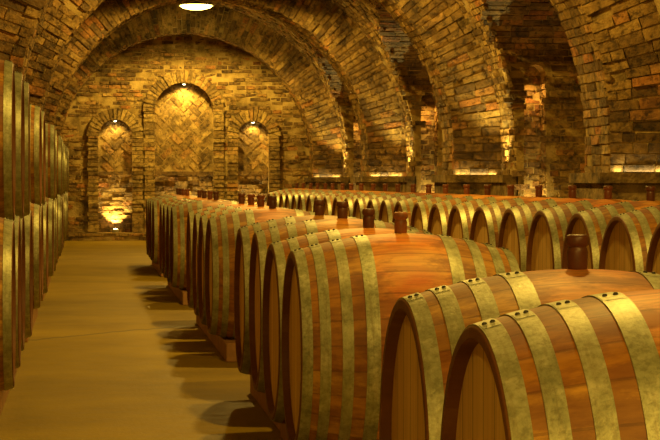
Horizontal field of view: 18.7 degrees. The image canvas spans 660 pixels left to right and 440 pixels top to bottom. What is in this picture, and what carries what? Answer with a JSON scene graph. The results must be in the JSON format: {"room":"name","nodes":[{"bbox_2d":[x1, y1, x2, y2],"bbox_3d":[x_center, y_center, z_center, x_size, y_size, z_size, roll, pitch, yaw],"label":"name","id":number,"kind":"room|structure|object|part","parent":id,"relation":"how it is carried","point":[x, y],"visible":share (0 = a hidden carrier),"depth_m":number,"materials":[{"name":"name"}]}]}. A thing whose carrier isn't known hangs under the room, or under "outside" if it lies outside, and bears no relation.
{"room":"wine cellar","nodes":[
{"label":"wine cellar","id":0,"kind":"room"},
{"bbox_2d":[0,241,282,439],"bbox_3d":[-0.008,0.969,20.067,9.200,0.100,50.200,0,1,-7],"label":"floor","id":1,"kind":"structure","parent":0,"point":[111,352],"depth_m":13.90,"materials":[{"name":"concrete"}]},
{"bbox_2d":[0,368,17,414],"bbox_3d":[-2.314,0.971,11.889,0.770,0.214,4.420,0,1,-7],"label":"rack","id":2,"kind":"object","parent":1,"relation":"on","point":[3,394],"visible":0.04,"depth_m":11.54,"materials":[{"name":"brown wood"}]},
{"bbox_2d":[0,217,15,390],"bbox_3d":[-2.095,0.432,10.182,0.964,1.010,1.010,0,1,-8],"label":"wine barrel","id":3,"kind":"object","parent":2,"relation":"on","point":[7,227],"visible":1,"depth_m":9.89,"materials":[{"name":"brown wood"}]},
{"bbox_2d":[14,215,20,368],"bbox_3d":[-2.240,0.409,11.313,0.964,1.010,1.010,0,1,-8],"label":"wine barrel","id":4,"kind":"object","parent":2,"relation":"on","point":[17,224],"visible":0.37,"depth_m":11.12,"materials":[{"name":"brown wood"}]},
{"bbox_2d":[0,59,15,220],"bbox_3d":[-2.182,-0.418,10.729,0.964,1.010,1.010,0,1,-8],"label":"wine barrel","id":5,"kind":"object","parent":4,"relation":"on","point":[7,72],"visible":0.92,"depth_m":10.43,"materials":[{"name":"brown wood"}]},
{"bbox_2d":[20,217,25,350],"bbox_3d":[-2.392,0.388,12.443,0.964,1.010,1.010,0,1,-7],"label":"wine barrel","id":6,"kind":"object","parent":2,"relation":"on","point":[23,268],"visible":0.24,"depth_m":12.80,"materials":[{"name":"brown wood"}]},
{"bbox_2d":[15,71,24,218],"bbox_3d":[-2.306,-0.440,11.863,0.964,1.010,1.010,0,1,-7],"label":"wine barrel","id":7,"kind":"object","parent":6,"relation":"on","point":[19,80],"visible":0.44,"depth_m":11.62,"materials":[{"name":"brown wood"}]},
{"bbox_2d":[24,210,32,337],"bbox_3d":[-2.512,0.365,13.576,0.964,1.010,1.010,0,1,-7],"label":"wine barrel","id":8,"kind":"object","parent":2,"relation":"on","point":[27,219],"visible":0.26,"depth_m":13.34,"materials":[{"name":"brown wood"}]},
{"bbox_2d":[24,81,29,215],"bbox_3d":[-2.439,-0.462,12.995,0.964,1.010,1.010,0,1,-8],"label":"wine barrel","id":9,"kind":"object","parent":8,"relation":"on","point":[26,84],"visible":0.31,"depth_m":12.73,"materials":[{"name":"brown wood"}]},
{"bbox_2d":[25,308,37,341],"bbox_3d":[-3.033,0.856,17.825,0.770,0.214,3.280,0,1,-7],"label":"rack","id":10,"kind":"object","parent":1,"relation":"on","point":[35,311],"visible":0.17,"depth_m":18.24,"materials":[{"name":"brown wood"}]},
{"bbox_2d":[30,202,40,308],"bbox_3d":[-2.904,0.305,16.681,0.964,1.010,1.010,0,1,-8],"label":"wine barrel","id":11,"kind":"object","parent":10,"relation":"on","point":[35,208],"visible":0.28,"depth_m":16.39,"materials":[{"name":"brown wood"}]},
{"bbox_2d":[40,203,43,299],"bbox_3d":[-3.047,0.283,17.812,0.964,1.010,1.010,0,1,-7],"label":"wine barrel","id":12,"kind":"object","parent":10,"relation":"on","point":[41,207],"visible":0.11,"depth_m":18.22,"materials":[{"name":"brown wood"}]},
{"bbox_2d":[30,104,41,206],"bbox_3d":[-2.977,-0.545,17.230,0.964,1.010,1.010,0,1,-7],"label":"wine barrel","id":13,"kind":"object","parent":12,"relation":"on","point":[35,111],"visible":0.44,"depth_m":16.92,"materials":[{"name":"brown wood"}]},
{"bbox_2d":[43,201,48,293],"bbox_3d":[-3.162,0.261,18.946,0.964,1.010,1.010,0,1,-7],"label":"wine barrel","id":14,"kind":"object","parent":10,"relation":"on","point":[45,207],"visible":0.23,"depth_m":18.70,"materials":[{"name":"brown wood"}]},
{"bbox_2d":[41,111,45,204],"bbox_3d":[-3.106,-0.567,18.362,0.964,1.010,1.010,0,1,-7],"label":"wine barrel","id":15,"kind":"object","parent":14,"relation":"on","point":[42,112],"visible":0.15,"depth_m":18.24,"materials":[{"name":"brown wood"}]},
{"bbox_2d":[41,276,50,300],"bbox_3d":[-3.786,0.734,24.048,0.770,0.214,4.420,0,1,-7],"label":"rack","id":16,"kind":"object","parent":1,"relation":"on","point":[49,278],"visible":0.12,"depth_m":24.72,"materials":[{"name":"brown wood"}]},
{"bbox_2d":[45,197,53,276],"bbox_3d":[-3.577,0.195,22.340,0.964,1.010,1.010,0,1,-7],"label":"wine barrel","id":17,"kind":"object","parent":16,"relation":"on","point":[49,201],"visible":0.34,"depth_m":22.06,"materials":[{"name":"brown wood"}]},
{"bbox_2d":[53,198,55,270],"bbox_3d":[-3.704,0.172,23.473,0.964,1.010,1.010,0,1,-8],"label":"wine barrel","id":18,"kind":"object","parent":16,"relation":"on","point":[54,201],"visible":0.12,"depth_m":23.17,"materials":[{"name":"brown wood"}]},
{"bbox_2d":[45,122,54,200],"bbox_3d":[-3.636,-0.655,22.891,0.964,1.010,1.010,0,1,-7],"label":"wine barrel","id":19,"kind":"object","parent":18,"relation":"on","point":[49,128],"visible":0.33,"depth_m":22.57,"materials":[{"name":"brown wood"}]},
{"bbox_2d":[56,197,57,262],"bbox_3d":[-3.990,0.128,25.734,0.964,1.010,1.010,0,1,-7],"label":"wine barrel","id":20,"kind":"object","parent":16,"relation":"on","point":[57,197],"visible":0.05,"depth_m":25.53,"materials":[{"name":"brown wood"}]},
{"bbox_2d":[55,130,56,198],"bbox_3d":[-3.918,-0.699,25.153,0.964,1.010,1.010,0,1,-8],"label":"wine barrel","id":21,"kind":"object","parent":20,"relation":"on","point":[55,130],"visible":0.1,"depth_m":24.88,"materials":[{"name":"brown wood"}]},
{"bbox_3d":[-3.863,0.150,24.602,0.964,1.010,1.010,0,1,-8],"label":"wine barrel","id":22,"kind":"object","parent":16,"relation":"on","visible":0},
{"bbox_2d":[55,147,55,188],"bbox_3d":[-3.789,-0.677,24.020,0.964,1.010,1.010,0,1,-7],"label":"wine barrel","id":23,"kind":"object","parent":22,"relation":"on","point":[55,147],"visible":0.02,"depth_m":24.45,"materials":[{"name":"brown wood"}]},
{"bbox_2d":[152,261,163,276],"bbox_3d":[-2.170,0.669,29.396,0.770,0.135,4.050,0,1,-7],"label":"rack","id":24,"kind":"object","parent":1,"relation":"on","point":[156,266],"visible":0.14,"depth_m":28.76,"materials":[{"name":"brown wood"}]},
{"bbox_2d":[146,188,178,254],"bbox_3d":[-2.355,0.059,30.978,0.964,1.103,1.010,0,1,-7],"label":"wine barrel","id":25,"kind":"object","parent":24,"relation":"on","point":[177,189],"visible":0.17,"depth_m":30.94,"materials":[{"name":"brown wood"}]},
{"bbox_2d":[149,189,191,260],"bbox_3d":[-2.112,0.099,28.893,0.964,1.103,1.010,0,1,-7],"label":"wine barrel","id":26,"kind":"object","parent":24,"relation":"on","point":[183,190],"visible":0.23,"depth_m":28.83,"materials":[{"name":"brown wood"}]},
{"bbox_2d":[148,188,194,256],"bbox_3d":[-2.233,0.079,29.956,0.964,1.103,1.010,0,1,-7],"label":"wine barrel","id":27,"kind":"object","parent":24,"relation":"on","point":[180,189],"visible":0.14,"depth_m":29.92,"materials":[{"name":"brown wood"}]},
{"bbox_2d":[152,189,207,264],"bbox_3d":[-1.984,0.119,27.871,0.964,1.103,1.010,0,1,-7],"label":"wine barrel","id":28,"kind":"object","parent":24,"relation":"on","point":[156,204],"visible":0.24,"depth_m":27.61,"materials":[{"name":"brown wood"}]},
{"bbox_2d":[168,282,187,304],"bbox_3d":[-1.413,0.791,23.142,0.770,0.135,4.050,0,1,-7],"label":"rack","id":29,"kind":"object","parent":1,"relation":"on","point":[181,294],"visible":0.13,"depth_m":21.61,"materials":[{"name":"brown wood"}]},
{"bbox_2d":[159,190,213,273],"bbox_3d":[-1.612,0.181,24.724,0.964,1.103,1.010,0,1,-7],"label":"wine barrel","id":30,"kind":"object","parent":29,"relation":"on","point":[199,192],"visible":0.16,"depth_m":24.72,"materials":[{"name":"brown wood"}]},
{"bbox_2d":[162,190,222,277],"bbox_3d":[-1.490,0.201,23.701,0.964,1.103,1.010,0,1,-7],"label":"wine barrel","id":31,"kind":"object","parent":29,"relation":"on","point":[204,195],"visible":0.17,"depth_m":23.67,"materials":[{"name":"brown wood"}]},
{"bbox_2d":[166,191,236,282],"bbox_3d":[-1.358,0.221,22.639,0.964,1.103,1.010,0,1,-7],"label":"wine barrel","id":32,"kind":"object","parent":29,"relation":"on","point":[210,195],"visible":0.2,"depth_m":22.60,"materials":[{"name":"brown wood"}]},
{"bbox_2d":[170,191,246,289],"bbox_3d":[-1.231,0.241,21.617,0.964,1.103,1.010,0,1,-7],"label":"wine barrel","id":33,"kind":"object","parent":29,"relation":"on","point":[178,216],"visible":0.3,"depth_m":21.28,"materials":[{"name":"brown wood"}]},
{"bbox_2d":[196,315,236,361],"bbox_3d":[-0.611,0.921,16.517,0.770,0.135,4.060,0,1,-7],"label":"rack","id":34,"kind":"object","parent":1,"relation":"on","point":[226,347],"visible":0.16,"depth_m":14.83,"materials":[{"name":"brown wood"}]},
{"bbox_2d":[186,193,265,308],"bbox_3d":[-0.801,0.310,18.104,0.964,1.103,1.010,0,1,-7],"label":"wine barrel","id":35,"kind":"object","parent":34,"relation":"on","point":[241,200],"visible":0.14,"depth_m":18.02,"materials":[{"name":"brown wood"}]},
{"bbox_2d":[192,194,284,315],"bbox_3d":[-0.674,0.330,17.082,0.964,1.103,1.010,0,1,-7],"label":"wine barrel","id":36,"kind":"object","parent":34,"relation":"on","point":[198,215],"visible":0.2,"depth_m":17.05,"materials":[{"name":"brown wood"}]},
{"bbox_2d":[198,195,287,324],"bbox_3d":[-0.554,0.350,16.009,0.964,1.103,1.010,0,1,-7],"label":"wine barrel","id":37,"kind":"object","parent":34,"relation":"on","point":[203,220],"visible":0.21,"depth_m":15.97,"materials":[{"name":"brown wood"}]},
{"bbox_2d":[205,196,325,338],"bbox_3d":[-0.429,0.370,14.987,0.964,1.103,1.010,0,1,-7],"label":"wine barrel","id":38,"kind":"object","parent":34,"relation":"on","point":[221,230],"visible":0.36,"depth_m":14.66,"materials":[{"name":"brown wood"}]},
{"bbox_2d":[250,375,279,430],"bbox_3d":[0.006,1.020,11.415,0.770,0.135,1.960,0,1,-7],"label":"rack","id":39,"kind":"object","parent":1,"relation":"on","point":[260,397],"visible":0.06,"depth_m":11.59,"materials":[{"name":"brown wood"}]},
{"bbox_2d":[234,200,357,374],"bbox_3d":[-0.064,0.429,11.960,0.964,1.103,1.010,0,1,-7],"label":"wine barrel","id":40,"kind":"object","parent":39,"relation":"on","point":[245,234],"visible":0.23,"depth_m":11.85,"materials":[{"name":"brown wood"}]},
{"bbox_2d":[249,201,429,392],"bbox_3d":[0.068,0.450,10.928,0.964,1.103,1.010,0,1,-7],"label":"wine barrel","id":41,"kind":"object","parent":39,"relation":"on","point":[261,240],"visible":0.25,"depth_m":10.81,"materials":[{"name":"brown wood"}]},
{"bbox_2d":[262,209,432,423],"bbox_3d":[0.188,0.496,9.775,0.964,1.103,1.010,0,1,-7],"label":"wine barrel","id":42,"kind":"object","parent":39,"relation":"on","point":[277,253],"visible":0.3,"depth_m":9.73,"materials":[{"name":"brown wood"}]},
{"bbox_2d":[280,423,287,439],"bbox_3d":[0.248,1.074,9.270,0.770,0.111,2.040,0,1,-7],"label":"rack","id":43,"kind":"object","parent":1,"relation":"on","point":[283,432],"visible":0.1,"depth_m":10.04,"materials":[{"name":"brown wood"}]},
{"bbox_2d":[281,212,519,439],"bbox_3d":[0.309,0.516,8.742,0.964,1.103,1.010,0,1,-7],"label":"wine barrel","id":44,"kind":"object","parent":43,"relation":"on","point":[340,296],"visible":0.64,"depth_m":8.35,"materials":[{"name":"brown wood"}]},
{"bbox_3d":[-5.409,0.473,37.458,0.770,0.214,7.840,0,1,-7],"label":"rack","id":45,"kind":"object","parent":1,"relation":"on","visible":0},
{"bbox_2d":[64,194,64,240],"bbox_3d":[-5.154,-0.056,35.181,0.964,1.010,1.010,0,1,-8],"label":"wine barrel","id":46,"kind":"object","parent":45,"relation":"on","point":[64,194],"visible":0.03,"depth_m":34.87,"materials":[{"name":"brown wood"}]},
{"bbox_2d":[65,192,66,239],"bbox_3d":[-5.268,-0.078,36.316,0.964,1.010,1.010,0,1,-8],"label":"wine barrel","id":47,"kind":"object","parent":45,"relation":"on","point":[65,192],"visible":0.1,"depth_m":36.01,"materials":[{"name":"brown wood"}]},
{"bbox_2d":[67,198,67,234],"bbox_3d":[-5.405,-0.100,37.447,0.964,1.010,1.010,0,1,-8],"label":"wine barrel","id":48,"kind":"object","parent":45,"relation":"on","point":[67,198],"visible":0.02,"depth_m":37.13,"materials":[{"name":"brown wood"}]},
{"bbox_2d":[65,146,66,191],"bbox_3d":[-5.332,-0.927,36.865,0.964,1.010,1.010,0,1,-7],"label":"wine barrel","id":49,"kind":"object","parent":48,"relation":"on","point":[65,146],"visible":0.09,"depth_m":36.55,"materials":[{"name":"brown wood"}]},
{"bbox_3d":[-5.547,-0.122,38.578,0.964,1.010,1.010,0,1,-8],"label":"wine barrel","id":50,"kind":"object","parent":45,"relation":"on","visible":0},
{"bbox_2d":[67,148,67,192],"bbox_3d":[-5.468,-0.950,37.997,0.964,1.010,1.010,0,1,-8],"label":"wine barrel","id":51,"kind":"object","parent":50,"relation":"on","point":[67,148],"visible":0.04,"depth_m":37.69,"materials":[{"name":"brown wood"}]},
{"bbox_3d":[-5.015,-0.034,34.050,0.964,1.010,1.010,0,1,-8],"label":"wine barrel","id":52,"kind":"object","parent":45,"relation":"on","visible":0},
{"bbox_2d":[64,144,64,193],"bbox_3d":[-5.068,-0.883,34.601,0.964,1.010,1.010,0,1,-8],"label":"wine barrel","id":53,"kind":"object","parent":52,"relation":"on","point":[64,144],"visible":0.07,"depth_m":34.30,"materials":[{"name":"brown wood"}]},
{"bbox_3d":[-5.687,-0.144,39.709,0.964,1.010,1.010,0,1,-8],"label":"wine barrel","id":54,"kind":"object","parent":45,"relation":"on","visible":0},
{"bbox_2d":[68,149,68,191],"bbox_3d":[-5.745,-0.994,40.260,0.964,1.010,1.010,0,1,-8],"label":"wine barrel","id":55,"kind":"object","parent":54,"relation":"on","point":[68,149],"visible":0.05,"depth_m":39.95,"materials":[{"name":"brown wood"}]},
{"bbox_3d":[0.859,0.765,22.487,0.770,0.214,24.663,0,1,-7],"label":"rack","id":56,"kind":"object","parent":1,"relation":"on","visible":0},
{"bbox_2d":[267,183,301,205],"bbox_3d":[-0.568,-0.085,34.268,0.964,1.103,1.010,0,1,-7],"label":"wine barrel","id":57,"kind":"object","parent":56,"relation":"on","point":[296,184],"visible":0.12,"depth_m":34.21,"materials":[{"name":"brown wood"}]},
{"bbox_2d":[274,183,304,206],"bbox_3d":[-0.440,-0.065,33.245,0.964,1.103,1.010,0,1,-7],"label":"wine barrel","id":58,"kind":"object","parent":56,"relation":"on","point":[277,194],"visible":0.12,"depth_m":33.07,"materials":[{"name":"brown wood"}]},
{"bbox_2d":[279,183,312,206],"bbox_3d":[-0.309,-0.045,32.222,0.964,1.103,1.010,0,1,-7],"label":"wine barrel","id":59,"kind":"object","parent":56,"relation":"on","point":[283,195],"visible":0.18,"depth_m":32.13,"materials":[{"name":"brown wood"}]},
{"bbox_2d":[284,183,319,208],"bbox_3d":[-0.195,-0.025,31.198,0.964,1.103,1.010,0,1,-7],"label":"wine barrel","id":60,"kind":"object","parent":56,"relation":"on","point":[288,199],"visible":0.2,"depth_m":31.10,"materials":[{"name":"brown wood"}]},
{"bbox_2d":[291,183,330,208],"bbox_3d":[-0.070,-0.005,30.175,0.964,1.103,1.010,0,1,-7],"label":"wine barrel","id":61,"kind":"object","parent":56,"relation":"on","point":[294,203],"visible":0.19,"depth_m":30.11,"materials":[{"name":"brown wood"}]},
{"bbox_2d":[297,183,334,210],"bbox_3d":[0.036,0.015,29.149,0.964,1.103,1.010,0,1,-7],"label":"wine barrel","id":62,"kind":"object","parent":56,"relation":"on","point":[302,199],"visible":0.19,"depth_m":28.99,"materials":[{"name":"brown wood"}]},
{"bbox_2d":[306,183,344,211],"bbox_3d":[0.177,0.035,28.128,0.964,1.103,1.010,0,1,-7],"label":"wine barrel","id":63,"kind":"object","parent":56,"relation":"on","point":[310,199],"visible":0.18,"depth_m":28.04,"materials":[{"name":"brown wood"}]},
{"bbox_2d":[313,183,357,211],"bbox_3d":[0.286,0.055,27.103,0.964,1.103,1.010,0,1,-7],"label":"wine barrel","id":64,"kind":"object","parent":56,"relation":"on","point":[318,197],"visible":0.13,"depth_m":26.99,"materials":[{"name":"brown wood"}]},
{"bbox_2d":[323,183,363,214],"bbox_3d":[0.410,0.075,26.079,0.964,1.103,1.010,0,1,-7],"label":"wine barrel","id":65,"kind":"object","parent":56,"relation":"on","point":[328,199],"visible":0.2,"depth_m":25.93,"materials":[{"name":"brown wood"}]},
{"bbox_2d":[331,184,381,215],"bbox_3d":[0.541,0.095,25.057,0.964,1.103,1.010,0,1,-7],"label":"wine barrel","id":66,"kind":"object","parent":56,"relation":"on","point":[342,197],"visible":0.12,"depth_m":24.99,"materials":[{"name":"brown wood"}]},
{"bbox_2d":[344,184,388,216],"bbox_3d":[0.666,0.115,24.034,0.964,1.103,1.010,0,1,-7],"label":"wine barrel","id":67,"kind":"object","parent":56,"relation":"on","point":[350,200],"visible":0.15,"depth_m":23.87,"materials":[{"name":"brown wood"}]},
{"bbox_2d":[352,184,408,218],"bbox_3d":[0.781,0.135,23.009,0.964,1.103,1.010,0,1,-7],"label":"wine barrel","id":68,"kind":"object","parent":56,"relation":"on","point":[360,203],"visible":0.15,"depth_m":22.88,"materials":[{"name":"brown wood"}]},
{"bbox_2d":[366,184,417,219],"bbox_3d":[0.915,0.155,21.987,0.964,1.103,1.010,0,1,-7],"label":"wine barrel","id":69,"kind":"object","parent":56,"relation":"on","point":[374,203],"visible":0.11,"depth_m":21.82,"materials":[{"name":"brown wood"}]},
{"bbox_2d":[378,184,439,222],"bbox_3d":[1.034,0.175,20.963,0.964,1.103,1.010,0,1,-7],"label":"wine barrel","id":70,"kind":"object","parent":56,"relation":"on","point":[387,206],"visible":0.17,"depth_m":20.83,"materials":[{"name":"brown wood"}]},
{"bbox_2d":[392,184,458,225],"bbox_3d":[1.152,0.195,19.939,0.964,1.103,1.010,0,1,-7],"label":"wine barrel","id":71,"kind":"object","parent":56,"relation":"on","point":[406,205],"visible":0.13,"depth_m":19.77,"materials":[{"name":"brown wood"}]},
{"bbox_2d":[410,184,475,230],"bbox_3d":[1.292,0.215,18.918,0.964,1.103,1.010,0,1,-7],"label":"wine barrel","id":72,"kind":"object","parent":56,"relation":"on","point":[421,209],"visible":0.17,"depth_m":18.78,"materials":[{"name":"brown wood"}]},
{"bbox_2d":[427,185,498,235],"bbox_3d":[1.409,0.235,17.894,0.964,1.103,1.010,0,1,-7],"label":"wine barrel","id":73,"kind":"object","parent":56,"relation":"on","point":[440,211],"visible":0.18,"depth_m":17.75,"materials":[{"name":"brown wood"}]},
{"bbox_2d":[446,185,532,238],"bbox_3d":[1.524,0.255,16.869,0.964,1.103,1.010,0,1,-7],"label":"wine barrel","id":74,"kind":"object","parent":56,"relation":"on","point":[461,214],"visible":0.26,"depth_m":16.72,"materials":[{"name":"brown wood"}]},
{"bbox_2d":[469,185,561,246],"bbox_3d":[1.653,0.275,15.847,0.964,1.103,1.010,0,1,-7],"label":"wine barrel","id":75,"kind":"object","parent":56,"relation":"on","point":[486,220],"visible":0.23,"depth_m":15.68,"materials":[{"name":"brown wood"}]},
{"bbox_2d":[498,185,596,271],"bbox_3d":[1.795,0.295,14.825,0.964,1.103,1.010,0,1,-6],"label":"wine barrel","id":76,"kind":"object","parent":56,"relation":"on","point":[516,221],"visible":0.23,"depth_m":14.65,"materials":[{"name":"brown wood"}]},
{"bbox_2d":[526,186,638,271],"bbox_3d":[1.918,0.315,13.802,0.964,1.103,1.010,0,1,-7],"label":"wine barrel","id":77,"kind":"object","parent":56,"relation":"on","point":[548,227],"visible":0.23,"depth_m":13.65,"materials":[{"name":"brown wood"}]},
{"bbox_2d":[561,186,659,268],"bbox_3d":[2.047,0.335,12.779,0.964,1.103,1.010,0,1,-7],"label":"wine barrel","id":78,"kind":"object","parent":56,"relation":"on","point":[592,222],"visible":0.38,"depth_m":12.57,"materials":[{"name":"brown wood"}]},
{"bbox_2d":[599,205,659,271],"bbox_3d":[2.152,0.354,11.754,0.964,1.103,1.010,0,1,-7],"label":"wine barrel","id":79,"kind":"object","parent":56,"relation":"on","point":[627,236],"visible":0.39,"depth_m":11.57,"materials":[{"name":"brown wood"}]},
{"bbox_2d":[645,222,659,274],"bbox_3d":[2.270,0.374,10.730,0.964,1.103,1.010,0,1,-7],"label":"wine barrel","id":80,"kind":"object","parent":56,"relation":"on","point":[653,256],"visible":0.32,"depth_m":10.96,"materials":[{"name":"brown wood"}]},
{"bbox_3d":[-4.483,0.622,29.805,0.770,0.214,4.420,0,1,-7],"label":"rack","id":81,"kind":"object","parent":1,"relation":"on","visible":0},
{"bbox_2d":[57,194,60,256],"bbox_3d":[-4.269,0.082,28.098,0.964,1.010,1.010,0,1,-8],"label":"wine barrel","id":82,"kind":"object","parent":81,"relation":"on","point":[58,195],"visible":0.16,"depth_m":27.79,"materials":[{"name":"brown wood"}]},
{"bbox_2d":[61,196,61,252],"bbox_3d":[-4.407,0.060,29.229,0.964,1.010,1.010,0,1,-8],"label":"wine barrel","id":83,"kind":"object","parent":81,"relation":"on","point":[61,196],"visible":0.05,"depth_m":28.93,"materials":[{"name":"brown wood"}]},
{"bbox_2d":[57,135,61,195],"bbox_3d":[-4.327,-0.767,28.648,0.964,1.010,1.010,0,1,-7],"label":"wine barrel","id":84,"kind":"object","parent":83,"relation":"on","point":[59,138],"visible":0.18,"depth_m":28.32,"materials":[{"name":"brown wood"}]},
{"bbox_2d":[62,195,62,249],"bbox_3d":[-4.546,0.038,30.360,0.964,1.010,1.010,0,1,-7],"label":"wine barrel","id":85,"kind":"object","parent":81,"relation":"on","point":[62,195],"visible":0.04,"depth_m":30.75,"materials":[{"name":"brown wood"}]},
{"bbox_2d":[63,195,63,247],"bbox_3d":[-4.681,0.016,31.492,0.964,1.010,1.010,0,1,-8],"label":"wine barrel","id":86,"kind":"object","parent":81,"relation":"on","point":[63,195],"visible":0.03,"depth_m":31.19,"materials":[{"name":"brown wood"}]},
{"bbox_2d":[62,139,63,194],"bbox_3d":[-4.606,-0.811,30.911,0.964,1.010,1.010,0,1,-8],"label":"wine barrel","id":87,"kind":"object","parent":86,"relation":"on","point":[62,139],"visible":0.09,"depth_m":30.61,"materials":[{"name":"brown wood"}]},
{"bbox_2d":[61,35,309,232],"bbox_3d":[-2.964,-2.207,44.444,9.200,5.300,0.480,0,1,-7],"label":"wall","id":88,"kind":"structure","parent":0,"point":[167,135],"depth_m":44.37,"materials":[{"name":"brick"}]},
{"bbox_2d":[65,232,145,240],"bbox_3d":[-3.770,0.362,44.281,6.550,0.170,0.505,0,1,-7],"label":"baseboard","id":89,"kind":"structure","parent":88,"relation":"attached to","point":[100,236],"depth_m":43.92,"materials":[{"name":"stone"}]},
{"bbox_2d":[54,2,342,176],"bbox_3d":[-3.152,-2.166,43.966,6.922,5.236,0.700,0,1,-7],"label":"trim","id":90,"kind":"structure","parent":88,"relation":"attached to","point":[235,28],"depth_m":43.79,"materials":[{"name":"brick"}]},
{"bbox_2d":[183,0,659,160],"bbox_3d":[0.301,-2.566,19.506,7.945,3.490,48.750,0,1,-7],"label":"ceiling","id":91,"kind":"structure","parent":0,"point":[511,30],"depth_m":27.10,"materials":[{"name":"brick"}]},
{"bbox_2d":[177,1,214,9],"bbox_3d":[-2.816,-4.581,42.086,0.800,0.320,0.800,0,1,-7],"label":"pendant lamp","id":92,"kind":"object","parent":91,"relation":"hanging from","point":[196,5],"visible":0.9,"depth_m":41.86,"materials":[{"name":"glass"}]},
{"bbox_3d":[-2.816,-4.559,42.086,0.800,0.104,0.800,0,1,-7],"label":"lamp shade","id":93,"kind":"part","parent":92,"relation":"part of","materials":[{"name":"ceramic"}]},
{"bbox_3d":[-2.816,-4.481,42.088,0.680,0.120,0.680,0,1,-7],"label":"lamp shade","id":94,"kind":"part","parent":92,"relation":"part of","materials":[{"name":"white glass"}]},
{"bbox_2d":[340,60,585,197],"bbox_3d":[3.624,-1.154,19.936,1.250,4.150,48.750,0,1,-7],"label":"wall","id":95,"kind":"structure","parent":0,"point":[547,106],"depth_m":26.38,"materials":[{"name":"brick"}]},
{"bbox_2d":[43,0,406,175],"bbox_3d":[-2.116,-2.000,35.405,6.926,5.239,1.050,0,1,-7],"label":"brick arch","id":96,"kind":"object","parent":95,"relation":"attached to","point":[365,78],"depth_m":35.20,"materials":[{"name":"brick"}]},
{"bbox_2d":[24,0,501,174],"bbox_3d":[-1.122,-1.838,27.191,6.923,5.235,0.898,0,1,-7],"label":"brick arch","id":97,"kind":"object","parent":95,"relation":"attached to","point":[445,42],"depth_m":27.11,"materials":[{"name":"brick"}]},
{"bbox_2d":[304,177,349,189],"bbox_3d":[-0.075,-0.241,43.913,0.820,1.390,1.600,0,1,-7],"label":"wall ledge","id":98,"kind":"object","parent":95,"relation":"attached to","point":[337,180],"depth_m":43.91,"materials":[{"name":"stone"}]},
{"bbox_2d":[0,0,659,172],"bbox_3d":[-0.147,-1.680,19.102,6.926,5.234,0.999,0,1,-7],"label":"brick arch","id":99,"kind":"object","parent":95,"relation":"attached to","point":[615,44],"depth_m":19.00,"materials":[{"name":"brick"}]},
{"bbox_2d":[353,176,415,191],"bbox_3d":[0.953,-0.076,35.421,0.820,1.390,2.090,0,1,-7],"label":"wall ledge","id":100,"kind":"object","parent":95,"relation":"attached to","point":[405,181],"depth_m":35.17,"materials":[{"name":"stone"}]},
{"bbox_2d":[431,175,517,195],"bbox_3d":[1.947,0.085,27.208,0.820,1.390,1.940,0,1,-7],"label":"wall ledge","id":101,"kind":"object","parent":95,"relation":"attached to","point":[498,183],"depth_m":27.04,"materials":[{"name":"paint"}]},
{"bbox_2d":[569,173,659,200],"bbox_3d":[2.926,0.242,19.118,0.820,1.390,2.040,0,1,-7],"label":"wall ledge","id":102,"kind":"object","parent":95,"relation":"attached to","point":[626,186],"depth_m":18.93,"materials":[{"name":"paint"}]},
{"bbox_3d":[0.734,1.164,4.922,0.770,0.101,2.150,0,1,-7],"label":"rack","id":103,"kind":"object","parent":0,"visible":0},
{"bbox_2d":[379,234,659,439],"bbox_3d":[0.671,0.591,5.432,0.964,1.103,1.010,0,1,-7],"label":"wine barrel","id":104,"kind":"object","parent":103,"relation":"on","point":[424,329],"visible":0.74,"depth_m":5.26,"materials":[{"name":"brown wood"}]},
{"bbox_2d":[440,289,659,439],"bbox_3d":[0.791,0.610,4.430,0.964,1.103,1.010,0,1,-7],"label":"wine barrel","id":105,"kind":"object","parent":103,"relation":"on","point":[587,367],"visible":1,"depth_m":4.13,"materials":[{"name":"brown wood"}]}
]}

